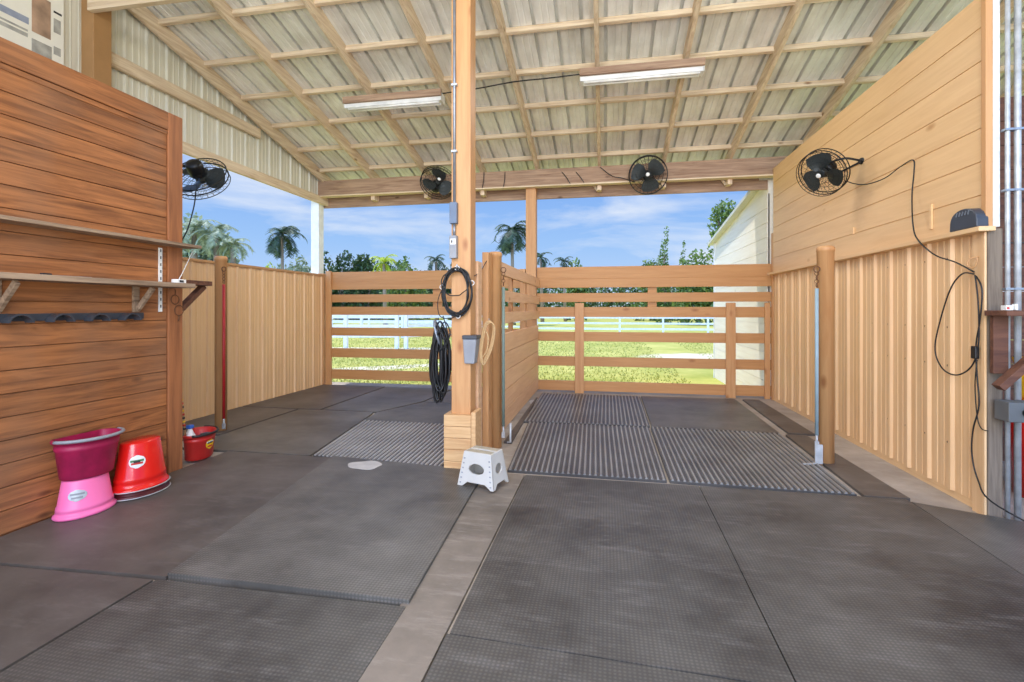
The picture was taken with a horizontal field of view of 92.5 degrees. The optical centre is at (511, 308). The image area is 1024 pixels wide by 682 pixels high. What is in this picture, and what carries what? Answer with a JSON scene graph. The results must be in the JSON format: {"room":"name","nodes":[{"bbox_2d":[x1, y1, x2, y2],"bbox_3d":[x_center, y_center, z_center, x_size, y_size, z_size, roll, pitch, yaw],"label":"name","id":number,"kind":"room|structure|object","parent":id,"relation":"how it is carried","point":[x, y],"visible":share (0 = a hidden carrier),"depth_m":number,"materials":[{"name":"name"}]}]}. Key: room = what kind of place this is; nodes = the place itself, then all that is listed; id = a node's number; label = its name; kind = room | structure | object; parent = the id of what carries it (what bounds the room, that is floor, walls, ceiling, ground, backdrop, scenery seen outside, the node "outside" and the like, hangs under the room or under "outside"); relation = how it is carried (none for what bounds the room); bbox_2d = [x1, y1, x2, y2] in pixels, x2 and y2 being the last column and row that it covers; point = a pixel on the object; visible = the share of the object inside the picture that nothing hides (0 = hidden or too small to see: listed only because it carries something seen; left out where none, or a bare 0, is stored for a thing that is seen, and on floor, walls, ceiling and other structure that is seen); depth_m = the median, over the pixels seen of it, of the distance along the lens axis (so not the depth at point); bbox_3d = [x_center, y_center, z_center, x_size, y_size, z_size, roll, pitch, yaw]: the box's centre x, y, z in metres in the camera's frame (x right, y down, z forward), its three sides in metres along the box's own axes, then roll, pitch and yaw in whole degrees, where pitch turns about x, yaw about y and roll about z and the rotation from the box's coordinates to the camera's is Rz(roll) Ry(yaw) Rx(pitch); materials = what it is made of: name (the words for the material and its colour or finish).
{"room":"farm building","nodes":[
{"label":"farm building","id":0,"kind":"room"},
{"bbox_2d":[64,0,80,72],"bbox_3d":[-4.216,-1.550,1.818,0.020,5.540,5.000,0,0,11],"label":"wall","id":1,"kind":"structure","parent":0,"point":[72,8],"depth_m":4.21,"materials":[{"name":"beige"}]},
{"bbox_2d":[0,0,63,64],"bbox_3d":[-3.894,-2.105,3.403,0.008,1.250,1.435,0,0,11],"label":"poster","id":2,"kind":"object","parent":1,"relation":"attached to","point":[37,26],"visible":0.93,"depth_m":3.91,"materials":[{"name":"paper"}]},
{"bbox_2d":[0,37,181,536],"bbox_3d":[-2.986,-0.110,1.470,0.144,2.660,4.575,0,0,11],"label":"wall","id":3,"kind":"structure","parent":0,"point":[77,149],"depth_m":3.00,"materials":[{"name":"wood"}]},
{"bbox_2d":[0,313,143,322],"bbox_3d":[-2.729,0.050,2.330,0.066,0.050,2.160,0,0,11],"label":"rack","id":4,"kind":"object","parent":3,"relation":"attached to","point":[30,317],"visible":1,"depth_m":2.89,"materials":[{"name":"grey plastic"}]},
{"bbox_2d":[0,272,195,312],"bbox_3d":[-2.651,-0.083,2.386,0.199,0.205,2.500,0,0,11],"label":"wall shelf","id":5,"kind":"object","parent":3,"relation":"attached to","point":[137,304],"visible":1,"depth_m":2.88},
{"bbox_2d":[0,214,201,248],"bbox_3d":[-2.669,-0.469,2.451,0.139,0.022,2.620,0,0,11],"label":"wall shelf","id":6,"kind":"object","parent":3,"relation":"attached to","point":[7,219],"visible":1,"depth_m":2.94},
{"bbox_2d":[158,248,161,311],"bbox_3d":[-2.531,-0.210,3.526,0.010,0.460,0.025,0,0,11],"label":"shelf standard","id":7,"kind":"object","parent":3,"relation":"attached to","point":[159,249],"visible":0.91,"depth_m":3.52,"materials":[{"name":"white metal"}]},
{"bbox_2d":[182,280,211,310],"bbox_3d":[-2.504,-0.103,3.833,0.150,0.233,0.243,0,0,11],"label":"shelf bracket","id":8,"kind":"object","parent":3,"relation":"attached to","point":[201,285],"visible":0.63,"depth_m":3.82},
{"bbox_2d":[112,7,329,205],"bbox_3d":[-3.362,-2.365,6.206,0.124,1.369,3.700,0,0,11],"label":"wall","id":9,"kind":"structure","parent":0,"point":[144,68],"depth_m":5.55,"materials":[{"name":"beige"}]},
{"bbox_2d":[318,156,786,208],"bbox_3d":[0.323,-1.847,7.277,7.320,0.385,0.300,0,0,11],"label":"header beam","id":10,"kind":"structure","parent":0,"point":[743,174],"depth_m":7.15,"materials":[{"name":"brown wood"}]},
{"bbox_2d":[420,165,451,199],"bbox_3d":[-1.113,-1.885,7.316,0.523,0.527,0.340,0,0,-21],"label":"fan","id":11,"kind":"object","parent":10,"relation":"attached to","point":[440,185],"visible":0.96,"depth_m":7.28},
{"bbox_2d":[628,155,667,194],"bbox_3d":[1.876,-1.834,6.753,0.522,0.531,0.302,0,0,18],"label":"fan","id":12,"kind":"object","parent":10,"relation":"attached to","point":[655,167],"visible":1,"depth_m":6.68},
{"bbox_2d":[130,0,1023,179],"bbox_3d":[0.715,-3.130,3.096,10.350,2.578,9.550,0,0,11],"label":"ceiling","id":13,"kind":"structure","parent":0,"point":[776,72],"depth_m":5.32,"materials":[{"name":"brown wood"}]},
{"bbox_2d":[342,88,444,112],"bbox_3d":[-1.373,-2.407,5.688,1.200,0.136,0.174,0,0,11],"label":"strip light","id":14,"kind":"object","parent":13,"relation":"attached to","point":[428,97],"visible":1,"depth_m":5.63,"materials":[{"name":"white plastic"}]},
{"bbox_2d":[442,74,579,93],"bbox_3d":[-0.032,-2.472,5.379,1.574,0.050,0.024,0,0,15],"label":"cable","id":15,"kind":"object","parent":13,"relation":"attached to","point":[572,74],"visible":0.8,"depth_m":5.33,"materials":[{"name":"black rubber"}]},
{"bbox_2d":[580,57,704,85],"bbox_3d":[1.327,-2.435,5.063,1.240,0.136,0.174,0,0,11],"label":"strip light","id":16,"kind":"object","parent":13,"relation":"attached to","point":[690,67],"visible":1,"depth_m":5.01,"materials":[{"name":"white plastic"}]},
{"bbox_2d":[153,382,1023,681],"bbox_3d":[0.658,1.320,2.929,10.200,0.200,9.000,0,0,11],"label":"floor","id":17,"kind":"structure","parent":0,"point":[917,490],"depth_m":4.05,"materials":[{"name":"concrete"}]},
{"bbox_2d":[0,566,152,672],"bbox_3d":[-2.324,1.210,1.429,1.160,0.020,1.740,0,0,11],"label":"rubber mat","id":18,"kind":"object","parent":17,"relation":"on","point":[38,607],"visible":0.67,"depth_m":2.00,"materials":[{"name":"rubber"}]},
{"bbox_2d":[81,0,111,86],"bbox_3d":[-3.690,-0.833,4.344,0.150,4.105,0.160,0,0,11],"label":"timber post","id":19,"kind":"object","parent":17,"relation":"on","point":[96,28],"visible":0.02,"depth_m":4.28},
{"bbox_2d":[87,0,195,12],"bbox_3d":[-3.036,-2.612,4.118,1.243,0.112,0.050,0,0,11],"label":"board","id":20,"kind":"object","parent":19,"relation":"attached to","point":[94,6],"visible":1,"depth_m":4.16,"materials":[{"name":"brown wood"}]},
{"bbox_2d":[182,158,230,239],"bbox_3d":[-3.210,-1.092,4.744,0.862,0.841,0.406,0,0,-18],"label":"fan","id":21,"kind":"object","parent":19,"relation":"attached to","point":[215,177],"depth_m":4.75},
{"bbox_2d":[0,451,329,580],"bbox_3d":[-1.981,1.210,3.139,1.196,0.020,1.810,0,0,11],"label":"rubber mat","id":22,"kind":"object","parent":17,"relation":"on","point":[147,537],"visible":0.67,"depth_m":2.74,"materials":[{"name":"rubber"}]},
{"bbox_2d":[51,472,116,521],"bbox_3d":[-2.511,1.093,2.909,0.184,0.212,0.326,0,0,11],"label":"bucket","id":23,"kind":"object","parent":22,"relation":"on","point":[78,499],"visible":0.85,"depth_m":2.83,"materials":[{"name":"pink plastic"}]},
{"bbox_2d":[50,427,124,480],"bbox_3d":[-2.499,0.865,2.919,0.224,0.242,0.388,0,-1,11],"label":"bucket","id":24,"kind":"object","parent":23,"relation":"on","point":[90,454],"visible":1,"depth_m":2.84,"materials":[{"name":"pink plastic"}]},
{"bbox_2d":[114,480,170,501],"bbox_3d":[-2.410,1.174,3.216,0.215,0.050,0.371,0,0,11],"label":"bucket","id":25,"kind":"object","parent":22,"relation":"on","point":[125,497],"visible":0.44,"depth_m":3.12,"materials":[{"name":"red plastic"}]},
{"bbox_2d":[112,435,170,494],"bbox_3d":[-2.411,1.007,3.216,0.211,0.300,0.365,0,0,11],"label":"bucket","id":26,"kind":"object","parent":25,"relation":"on","point":[140,464],"visible":0.96,"depth_m":3.13,"materials":[{"name":"red plastic"}]},
{"bbox_2d":[182,425,218,460],"bbox_3d":[-2.518,1.093,3.997,0.218,0.212,0.378,0,0,-19],"label":"bucket","id":27,"kind":"object","parent":17,"relation":"on","point":[197,447],"visible":0.94,"depth_m":3.88,"materials":[{"name":"red plastic"}]},
{"bbox_2d":[0,579,405,681],"bbox_3d":[-1.161,1.210,1.219,1.205,0.020,1.762,0,0,11],"label":"rubber mat","id":28,"kind":"object","parent":17,"relation":"on","point":[164,631],"visible":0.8,"depth_m":1.78,"materials":[{"name":"rubber"}]},
{"bbox_2d":[182,407,296,440],"bbox_3d":[-3.109,1.210,5.150,0.770,0.020,1.640,0,0,11],"label":"rubber mat","id":29,"kind":"object","parent":17,"relation":"on","point":[239,417],"visible":0.4,"depth_m":5.42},
{"bbox_2d":[214,256,227,430],"bbox_3d":[-2.889,0.347,4.864,0.119,1.746,0.119,0,0,11],"label":"pole","id":30,"kind":"object","parent":29,"relation":"on","point":[220,261],"visible":0.7,"depth_m":4.82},
{"bbox_2d":[221,267,225,428],"bbox_3d":[-2.816,0.377,4.789,0.046,1.586,0.029,0,0,-20],"label":"tube","id":31,"kind":"object","parent":30,"relation":"hanging from","point":[223,284],"visible":1,"depth_m":4.78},
{"bbox_2d":[182,257,325,420],"bbox_3d":[-3.378,0.325,6.199,0.090,1.790,3.560,0,0,11],"label":"wall","id":32,"kind":"structure","parent":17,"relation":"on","point":[276,318],"depth_m":6.34,"materials":[{"name":"wood"}]},
{"bbox_2d":[182,409,372,455],"bbox_3d":[-2.104,1.210,4.949,1.220,0.020,1.660,0,0,11],"label":"rubber mat","id":33,"kind":"object","parent":17,"relation":"on","point":[302,432],"visible":0.88,"depth_m":4.72,"materials":[{"name":"rubber"}]},
{"bbox_2d":[243,384,384,409],"bbox_3d":[-2.648,1.210,6.829,1.050,0.020,1.770,0,0,11],"label":"rubber mat","id":34,"kind":"object","parent":17,"relation":"on","point":[320,397],"visible":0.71,"depth_m":6.64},
{"bbox_2d":[168,456,482,605],"bbox_3d":[-0.934,1.203,2.974,1.375,0.034,1.745,0,0,11],"label":"rubber mat","id":35,"kind":"object","parent":17,"relation":"on","point":[340,531],"visible":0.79,"depth_m":2.54,"materials":[{"name":"rubber"}]},
{"bbox_2d":[348,461,381,469],"bbox_3d":[-1.123,1.185,3.727,0.265,0.002,0.208,0,0,11],"label":"stain","id":36,"kind":"object","parent":35,"relation":"on","point":[364,465],"visible":1,"depth_m":3.71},
{"bbox_2d":[457,445,508,491],"bbox_3d":[-0.196,1.073,3.340,0.279,0.227,0.214,0,0,28],"label":"step stool","id":37,"kind":"object","parent":35,"relation":"on","point":[477,460],"visible":1,"depth_m":3.28,"materials":[{"name":"plastic"}]},
{"bbox_2d":[313,420,443,465],"bbox_3d":[-1.066,1.204,4.493,1.330,0.031,1.330,0,0,11],"label":"rubber mat","id":38,"kind":"object","parent":17,"relation":"on","point":[415,443],"visible":0.72,"depth_m":4.34,"materials":[{"name":"rubber"}]},
{"bbox_2d":[322,386,451,412],"bbox_3d":[-1.577,1.210,6.625,1.070,0.020,1.770,0,0,11],"label":"rubber mat","id":39,"kind":"object","parent":17,"relation":"on","point":[386,398],"visible":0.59,"depth_m":6.50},
{"bbox_2d":[365,402,451,424],"bbox_3d":[-0.794,1.210,5.683,1.520,0.020,1.130,0,0,11],"label":"rubber mat","id":40,"kind":"object","parent":17,"relation":"on","point":[423,412],"visible":0.59,"depth_m":5.63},
{"bbox_2d":[358,473,524,681],"bbox_3d":[-0.358,1.212,1.961,0.285,0.016,3.320,0,0,11],"label":"concrete strip","id":41,"kind":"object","parent":17,"relation":"on","point":[408,652],"depth_m":2.07,"materials":[{"name":"concrete"}]},
{"bbox_2d":[437,0,480,468],"bbox_3d":[-0.397,-0.819,3.740,0.299,4.077,0.238,0,0,11],"label":"post","id":42,"kind":"object","parent":17,"relation":"on","point":[462,424],"depth_m":3.69,"materials":[{"name":"wood"}]},
{"bbox_2d":[429,316,451,403],"bbox_3d":[-0.550,0.388,3.763,0.210,0.674,0.144,0,0,11],"label":"hose hank","id":43,"kind":"object","parent":42,"relation":"hanging from","point":[441,344],"visible":1,"depth_m":3.72,"materials":[{"name":"black rubber"}]},
{"bbox_2d":[449,0,457,258],"bbox_3d":[-0.439,-1.599,3.677,0.056,2.438,0.058,0,0,11],"label":"conduit","id":44,"kind":"object","parent":42,"relation":"attached to","point":[453,239],"visible":1,"depth_m":3.68,"materials":[{"name":"metal"}]},
{"bbox_2d":[462,335,480,363],"bbox_3d":[-0.305,0.302,3.697,0.114,0.213,0.130,0,0,11],"label":"bin","id":45,"kind":"object","parent":42,"relation":"attached to","point":[470,342],"visible":0.97,"depth_m":3.65,"materials":[{"name":"plastic"}]},
{"bbox_2d":[479,319,495,365],"bbox_3d":[-0.181,0.247,3.684,0.129,0.351,0.070,0,0,11],"label":"rope","id":46,"kind":"object","parent":42,"relation":"hanging from","point":[483,362],"visible":1,"depth_m":3.66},
{"bbox_2d":[476,261,481,445],"bbox_3d":[-0.280,0.420,3.941,0.050,1.600,0.120,0,0,11],"label":"square post","id":47,"kind":"object","parent":17,"relation":"on","point":[478,264],"visible":0.34,"depth_m":3.92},
{"bbox_2d":[482,252,491,447],"bbox_3d":[-0.213,0.370,4.198,0.055,1.700,0.130,0,0,11],"label":"square post","id":48,"kind":"object","parent":17,"relation":"on","point":[486,256],"visible":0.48,"depth_m":4.14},
{"bbox_2d":[489,252,501,448],"bbox_3d":[-0.149,0.357,4.334,0.125,1.726,0.125,0,0,11],"label":"pole","id":49,"kind":"object","parent":17,"relation":"on","point":[496,256],"visible":0.79,"depth_m":4.28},
{"bbox_2d":[501,267,505,437],"bbox_3d":[-0.075,0.377,4.269,0.046,1.486,0.029,0,0,-20],"label":"tube","id":50,"kind":"object","parent":49,"relation":"hanging from","point":[503,288],"visible":1,"depth_m":4.26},
{"bbox_2d":[502,262,538,428],"bbox_3d":[0.101,0.380,5.803,0.114,1.640,2.840,0,0,11],"label":"divider","id":51,"kind":"object","parent":17,"relation":"on","point":[521,345],"visible":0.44,"depth_m":5.60,"materials":[{"name":"wood"}]},
{"bbox_2d":[504,397,537,443],"bbox_3d":[0.137,1.210,5.546,0.070,0.020,2.252,0,0,9],"label":"rubber mat","id":52,"kind":"object","parent":17,"relation":"on","point":[519,424],"visible":0.79,"depth_m":5.08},
{"bbox_2d":[526,188,536,326],"bbox_3d":[0.291,-0.388,7.299,0.150,3.215,0.150,0,0,11],"label":"post","id":53,"kind":"object","parent":17,"relation":"on","point":[531,193],"visible":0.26,"depth_m":7.23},
{"bbox_2d":[326,269,525,384],"bbox_3d":[-1.386,0.306,7.604,3.240,1.827,0.115,0,0,11],"label":"fence","id":54,"kind":"object","parent":53,"relation":"attached to","point":[375,279],"visible":0.65,"depth_m":7.71,"materials":[{"name":"wood"}]},
{"bbox_2d":[424,634,740,681],"bbox_3d":[0.170,1.210,0.800,1.186,0.020,1.835,0,0,11],"label":"rubber mat","id":55,"kind":"object","parent":17,"relation":"on","point":[458,658],"visible":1,"depth_m":1.65,"materials":[{"name":"rubber"}]},
{"bbox_2d":[507,421,666,482],"bbox_3d":[0.632,1.204,4.308,1.235,0.031,1.560,0,0,11],"label":"rubber mat","id":56,"kind":"object","parent":17,"relation":"on","point":[595,451],"visible":1,"depth_m":4.07,"materials":[{"name":"rubber"}]},
{"bbox_2d":[524,392,649,427],"bbox_3d":[0.929,1.204,5.992,1.350,0.031,1.780,0,0,11],"label":"rubber mat","id":57,"kind":"object","parent":17,"relation":"on","point":[614,410],"visible":1,"depth_m":5.79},
{"bbox_2d":[450,475,794,681],"bbox_3d":[0.513,1.210,2.544,1.190,0.020,1.810,0,0,11],"label":"rubber mat","id":58,"kind":"object","parent":17,"relation":"on","point":[639,573],"visible":0.92,"depth_m":2.14,"materials":[{"name":"rubber"}]},
{"bbox_2d":[641,396,778,433],"bbox_3d":[2.196,1.210,5.751,1.230,0.020,1.840,0,0,11],"label":"rubber mat","id":59,"kind":"object","parent":17,"relation":"on","point":[716,414],"visible":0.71,"depth_m":5.52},
{"bbox_2d":[651,426,856,495],"bbox_3d":[1.842,1.204,4.063,1.215,0.031,1.610,0,0,11],"label":"rubber mat","id":60,"kind":"object","parent":17,"relation":"on","point":[724,459],"visible":0.99,"depth_m":3.81,"materials":[{"name":"rubber"}]},
{"bbox_2d":[771,233,773,399],"bbox_3d":[3.528,0.100,6.572,0.078,2.240,0.070,0,0,11],"label":"gate post","id":61,"kind":"object","parent":17,"relation":"on","point":[772,276],"visible":0.46,"depth_m":6.56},
{"bbox_2d":[537,264,770,398],"bbox_3d":[1.962,0.303,6.969,3.235,1.835,0.115,0,0,11],"label":"fence","id":62,"kind":"object","parent":61,"relation":"attached to","point":[729,275],"visible":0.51,"depth_m":6.93,"materials":[{"name":"wood"}]},
{"bbox_2d":[743,399,814,435],"bbox_3d":[2.974,1.210,5.614,0.250,0.020,1.820,0,0,11],"label":"rubber mat","id":63,"kind":"object","parent":17,"relation":"on","point":[786,424],"visible":0.86,"depth_m":5.32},
{"bbox_2d":[786,434,909,500],"bbox_3d":[2.543,1.210,3.904,0.260,0.020,1.580,0,0,11],"label":"rubber mat","id":64,"kind":"object","parent":17,"relation":"on","point":[865,484],"visible":0.71,"depth_m":3.51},
{"bbox_2d":[816,246,834,464],"bbox_3d":[2.468,0.362,3.857,0.130,1.716,0.130,0,0,11],"label":"pole","id":65,"kind":"object","parent":64,"relation":"on","point":[825,255],"visible":0.81,"depth_m":3.81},
{"bbox_2d":[803,266,822,464],"bbox_3d":[2.322,0.432,3.789,0.168,1.536,0.052,0,0,-16],"label":"tube","id":66,"kind":"object","parent":65,"relation":"hanging from","point":[818,448],"visible":1,"depth_m":3.80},
{"bbox_2d":[699,486,1023,681],"bbox_3d":[1.691,1.210,2.275,1.266,0.020,1.900,0,0,11],"label":"rubber mat","id":67,"kind":"object","parent":17,"relation":"on","point":[846,588],"visible":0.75,"depth_m":2.12,"materials":[{"name":"rubber"}]},
{"bbox_2d":[912,502,1023,575],"bbox_3d":[2.891,1.210,2.001,1.266,0.020,1.910,0,0,11],"label":"rubber mat","id":68,"kind":"object","parent":17,"relation":"on","point":[1003,538],"visible":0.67,"depth_m":2.64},
{"bbox_2d":[987,228,1002,517],"bbox_3d":[2.820,0.375,2.887,0.076,1.690,0.075,0,0,11],"label":"post","id":69,"kind":"object","parent":17,"relation":"on","point":[994,238],"visible":0.39,"depth_m":2.85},
{"bbox_2d":[1010,0,1023,520],"bbox_3d":[2.916,-0.830,2.827,0.052,4.100,0.042,0,0,11],"label":"conduit pipe","id":70,"kind":"object","parent":17,"relation":"on","point":[1017,3],"visible":0.77,"depth_m":2.81,"materials":[{"name":"metal"}]},
{"bbox_2d":[995,399,1023,422],"bbox_3d":[2.840,0.575,2.750,0.145,0.110,0.127,0,0,11],"label":"switch box","id":71,"kind":"object","parent":70,"relation":"attached to","point":[1005,410],"visible":1,"depth_m":2.73,"materials":[{"name":"grey metal"}]},
{"bbox_2d":[1010,356,1023,497],"bbox_3d":[3.489,0.770,3.155,0.440,0.900,0.440,0,0,11],"label":"pipe","id":72,"kind":"object","parent":17,"relation":"on","point":[1011,423],"visible":0.15,"depth_m":3.23,"materials":[{"name":"red plastic"}]},
{"bbox_2d":[708,0,995,514],"bbox_3d":[3.571,-0.782,6.483,0.400,4.364,7.489,0,0,11],"label":"wall","id":73,"kind":"structure","parent":0,"point":[894,401],"depth_m":3.75,"materials":[{"name":"beige wood"}]},
{"bbox_2d":[796,148,863,196],"bbox_3d":[2.795,-1.215,4.338,0.311,0.400,0.506,0,0,-42],"label":"fan","id":74,"kind":"object","parent":73,"relation":"attached to","point":[822,164],"visible":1,"depth_m":4.34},
{"bbox_2d":[848,159,1023,520],"bbox_3d":[2.841,0.036,3.393,0.180,2.328,1.840,0,0,4],"label":"extension cord","id":75,"kind":"object","parent":73,"relation":"attached to","point":[974,349],"visible":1,"depth_m":2.93,"materials":[{"name":"black rubber"}]},
{"bbox_2d":[950,208,988,231],"bbox_3d":[2.761,-0.543,2.967,0.070,0.125,0.230,0,0,11],"label":"heater","id":76,"kind":"object","parent":73,"relation":"on","point":[963,219],"visible":0.93,"depth_m":2.92,"materials":[{"name":"grey plastic"}]},
{"bbox_2d":[993,0,999,226],"bbox_3d":[2.830,-1.680,2.896,0.043,2.400,0.075,0,0,11],"label":"flashing","id":77,"kind":"object","parent":73,"relation":"attached to","point":[996,3],"visible":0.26,"depth_m":2.86,"materials":[{"name":"white metal"}]},
{"bbox_2d":[984,310,1023,390],"bbox_3d":[2.941,0.230,2.713,0.473,0.445,0.168,0,0,11],"label":"corner shelf","id":78,"kind":"object","parent":73,"relation":"attached to","point":[999,319],"visible":1,"depth_m":2.79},
{"bbox_2d":[1001,0,1014,518],"bbox_3d":[2.867,-0.830,2.834,0.044,4.100,0.038,0,0,11],"label":"conduit pipe","id":79,"kind":"object","parent":73,"relation":"attached to","point":[1007,190],"visible":0.81,"depth_m":2.83,"materials":[{"name":"metal"}]},
{"bbox_2d":[996,96,1023,460],"bbox_3d":[4.570,-0.240,3.835,2.850,2.920,0.040,0,0,11],"label":"wall","id":80,"kind":"structure","parent":0,"point":[1002,99],"depth_m":3.92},
{"label":"outside","id":81,"kind":"structure","parent":0,"visible":0},
{"bbox_2d":[332,318,725,384],"bbox_3d":[13.053,1.400,68.772,320.000,0.001,260.000,0,0,11],"label":"ground","id":82,"kind":"structure","parent":81,"point":[664,349],"depth_m":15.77,"materials":[{"name":"plant"}]},
{"bbox_2d":[182,218,221,258],"bbox_3d":[-16.459,-1.718,25.534,2.572,6.249,2.366,0,0,11],"label":"palm tree","id":83,"kind":"object","parent":82,"relation":"on","point":[195,223],"visible":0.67,"depth_m":25.41,"materials":[{"name":"green plant"}]},
{"bbox_2d":[182,212,239,263],"bbox_3d":[-18.975,-2.036,29.976,4.557,7.600,3.299,0,0,15],"label":"leafy tree","id":84,"kind":"object","parent":82,"relation":"on","point":[185,253],"visible":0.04,"depth_m":29.14,"materials":[{"name":"green plant"}]},
{"bbox_2d":[188,224,237,260],"bbox_3d":[-15.287,-1.533,25.350,2.475,5.880,2.135,0,0,11],"label":"palm tree","id":85,"kind":"object","parent":82,"relation":"on","point":[216,236],"visible":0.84,"depth_m":25.05,"materials":[{"name":"green plant"}]},
{"bbox_2d":[212,237,254,263],"bbox_3d":[-14.348,-1.125,25.127,1.963,5.065,2.036,0,0,11],"label":"palm tree","id":86,"kind":"object","parent":82,"relation":"on","point":[236,246],"visible":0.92,"depth_m":25.00,"materials":[{"name":"green plant"}]},
{"bbox_2d":[266,226,307,268],"bbox_3d":[-20.615,-3.157,44.786,3.668,9.124,4.093,0,0,-27],"label":"palm tree","id":87,"kind":"object","parent":82,"relation":"on","point":[273,245],"visible":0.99,"depth_m":44.57,"materials":[{"name":"green plant"}]},
{"bbox_2d":[274,254,310,272],"bbox_3d":[-21.268,-1.869,49.082,6.009,7.478,4.553,0,0,-12],"label":"leafy tree","id":88,"kind":"object","parent":82,"relation":"on","point":[298,267],"visible":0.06,"depth_m":48.30,"materials":[{"name":"green plant"}]},
{"bbox_2d":[311,201,323,273],"bbox_3d":[-3.161,-0.340,7.959,0.140,3.480,0.140,0,0,11],"label":"post","id":89,"kind":"object","parent":82,"relation":"on","point":[317,210],"visible":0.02,"depth_m":7.90,"materials":[{"name":"white paint"}]},
{"bbox_2d":[324,250,363,319],"bbox_3d":[-17.454,-2.178,50.038,4.878,7.935,3.969,0,0,11],"label":"leafy tree","id":90,"kind":"object","parent":82,"relation":"on","point":[348,257],"visible":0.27,"depth_m":50.08,"materials":[{"name":"green plant"}]},
{"bbox_2d":[332,315,398,348],"bbox_3d":[-6.750,0.775,17.261,5.534,1.250,0.140,0,0,0],"label":"fence","id":91,"kind":"object","parent":82,"relation":"on","point":[345,317],"visible":0.17,"depth_m":17.24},
{"bbox_2d":[350,254,382,319],"bbox_3d":[-15.261,-2.057,51.580,3.712,7.705,2.636,0,0,-9],"label":"leafy tree","id":92,"kind":"object","parent":82,"relation":"on","point":[362,265],"visible":0.41,"depth_m":51.10,"materials":[{"name":"green plant"}]},
{"bbox_2d":[369,254,397,324],"bbox_3d":[-10.066,-1.447,38.539,2.339,5.710,2.326,0,0,11],"label":"palm tree","id":93,"kind":"object","parent":82,"relation":"on","point":[382,260],"visible":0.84,"depth_m":38.44,"materials":[{"name":"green plant"}]},
{"bbox_2d":[334,258,432,319],"bbox_3d":[-17.119,-2.544,65.844,19.060,8.921,12.024,0,0,-4],"label":"leafy tree","id":94,"kind":"object","parent":82,"relation":"on","point":[427,304],"visible":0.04,"depth_m":64.93,"materials":[{"name":"green plant"}]},
{"bbox_2d":[332,315,451,337],"bbox_3d":[-5.283,0.800,23.650,8.941,1.200,0.127,0,0,14],"label":"fence","id":95,"kind":"object","parent":82,"relation":"on","point":[361,321],"visible":0.15,"depth_m":23.87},
{"bbox_2d":[379,255,427,319],"bbox_3d":[-10.767,-1.802,48.643,4.983,7.152,3.367,0,0,-14],"label":"leafy tree","id":96,"kind":"object","parent":82,"relation":"on","point":[401,268],"visible":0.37,"depth_m":48.23,"materials":[{"name":"green plant"}]},
{"bbox_2d":[332,318,519,327],"bbox_3d":[-9.438,0.900,32.327,21.500,1.000,0.100,0,0,11],"label":"fence","id":97,"kind":"object","parent":82,"relation":"on","point":[332,318],"visible":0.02,"depth_m":31.72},
{"bbox_2d":[404,315,451,348],"bbox_3d":[-2.216,0.775,18.895,0.166,1.250,4.576,0,0,44],"label":"fence","id":98,"kind":"object","parent":82,"relation":"on","point":[406,325],"visible":0.2,"depth_m":17.62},
{"bbox_2d":[424,254,445,319],"bbox_3d":[-7.846,-2.105,50.383,2.456,7.021,2.457,0,0,11],"label":"palm tree","id":99,"kind":"object","parent":82,"relation":"on","point":[436,260],"visible":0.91,"depth_m":50.22,"materials":[{"name":"green plant"}]},
{"bbox_2d":[492,220,525,324],"bbox_3d":[0.098,-3.155,42.788,3.722,9.118,3.734,0,0,11],"label":"palm tree","id":100,"kind":"object","parent":82,"relation":"on","point":[507,244],"visible":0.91,"depth_m":42.32,"materials":[{"name":"green plant"}]},
{"bbox_2d":[537,252,551,321],"bbox_3d":[2.741,-2.120,48.431,2.223,7.052,2.135,0,0,-26],"label":"palm tree","id":101,"kind":"object","parent":82,"relation":"on","point":[542,262],"visible":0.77,"depth_m":48.19,"materials":[{"name":"green plant"}]},
{"bbox_2d":[428,287,696,306],"bbox_3d":[0.201,-1.458,87.555,132.098,8.236,5.154,0,0,11],"label":"hedge","id":102,"kind":"object","parent":82,"relation":"on","point":[634,288],"visible":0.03,"depth_m":85.02,"materials":[{"name":"green plant"}]},
{"bbox_2d":[563,257,589,320],"bbox_3d":[7.772,-2.290,59.500,3.518,8.159,2.534,0,0,11],"label":"leafy tree","id":103,"kind":"object","parent":82,"relation":"on","point":[575,290],"visible":0.18,"depth_m":59.12,"materials":[{"name":"green plant"}]},
{"bbox_2d":[537,317,712,332],"bbox_3d":[8.601,0.900,27.885,14.600,1.000,0.100,0,0,11],"label":"fence","id":104,"kind":"object","parent":82,"relation":"on","point":[619,318],"visible":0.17,"depth_m":28.15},
{"bbox_2d":[559,287,695,306],"bbox_3d":[31.670,-1.315,70.202,50.976,7.470,4.789,0,0,11],"label":"hedge","id":105,"kind":"object","parent":82,"relation":"on","point":[619,304],"visible":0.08,"depth_m":72.91,"materials":[{"name":"green plant"}]},
{"bbox_2d":[629,258,677,320],"bbox_3d":[16.924,-2.143,58.258,6.006,7.886,3.960,0,0,2],"label":"leafy tree","id":106,"kind":"object","parent":82,"relation":"on","point":[645,290],"visible":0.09,"depth_m":57.65,"materials":[{"name":"green plant"}]},
{"bbox_2d":[652,226,673,322],"bbox_3d":[14.793,-3.236,48.058,2.374,9.914,2.381,0,0,11],"label":"leafy tree","id":107,"kind":"object","parent":82,"relation":"on","point":[662,254],"visible":0.28,"depth_m":47.91,"materials":[{"name":"green plant"}]},
{"bbox_2d":[672,249,712,322],"bbox_3d":[16.354,-1.765,42.595,4.812,7.103,3.220,0,0,11],"label":"leafy tree","id":108,"kind":"object","parent":82,"relation":"on","point":[681,289],"visible":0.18,"depth_m":42.36,"materials":[{"name":"green plant"}]},
{"bbox_2d":[706,198,735,261],"bbox_3d":[12.245,-2.473,28.104,2.090,7.753,1.366,0,0,11],"label":"leafy tree","id":109,"kind":"object","parent":82,"relation":"on","point":[719,212],"visible":0.3,"depth_m":28.17,"materials":[{"name":"green plant"}]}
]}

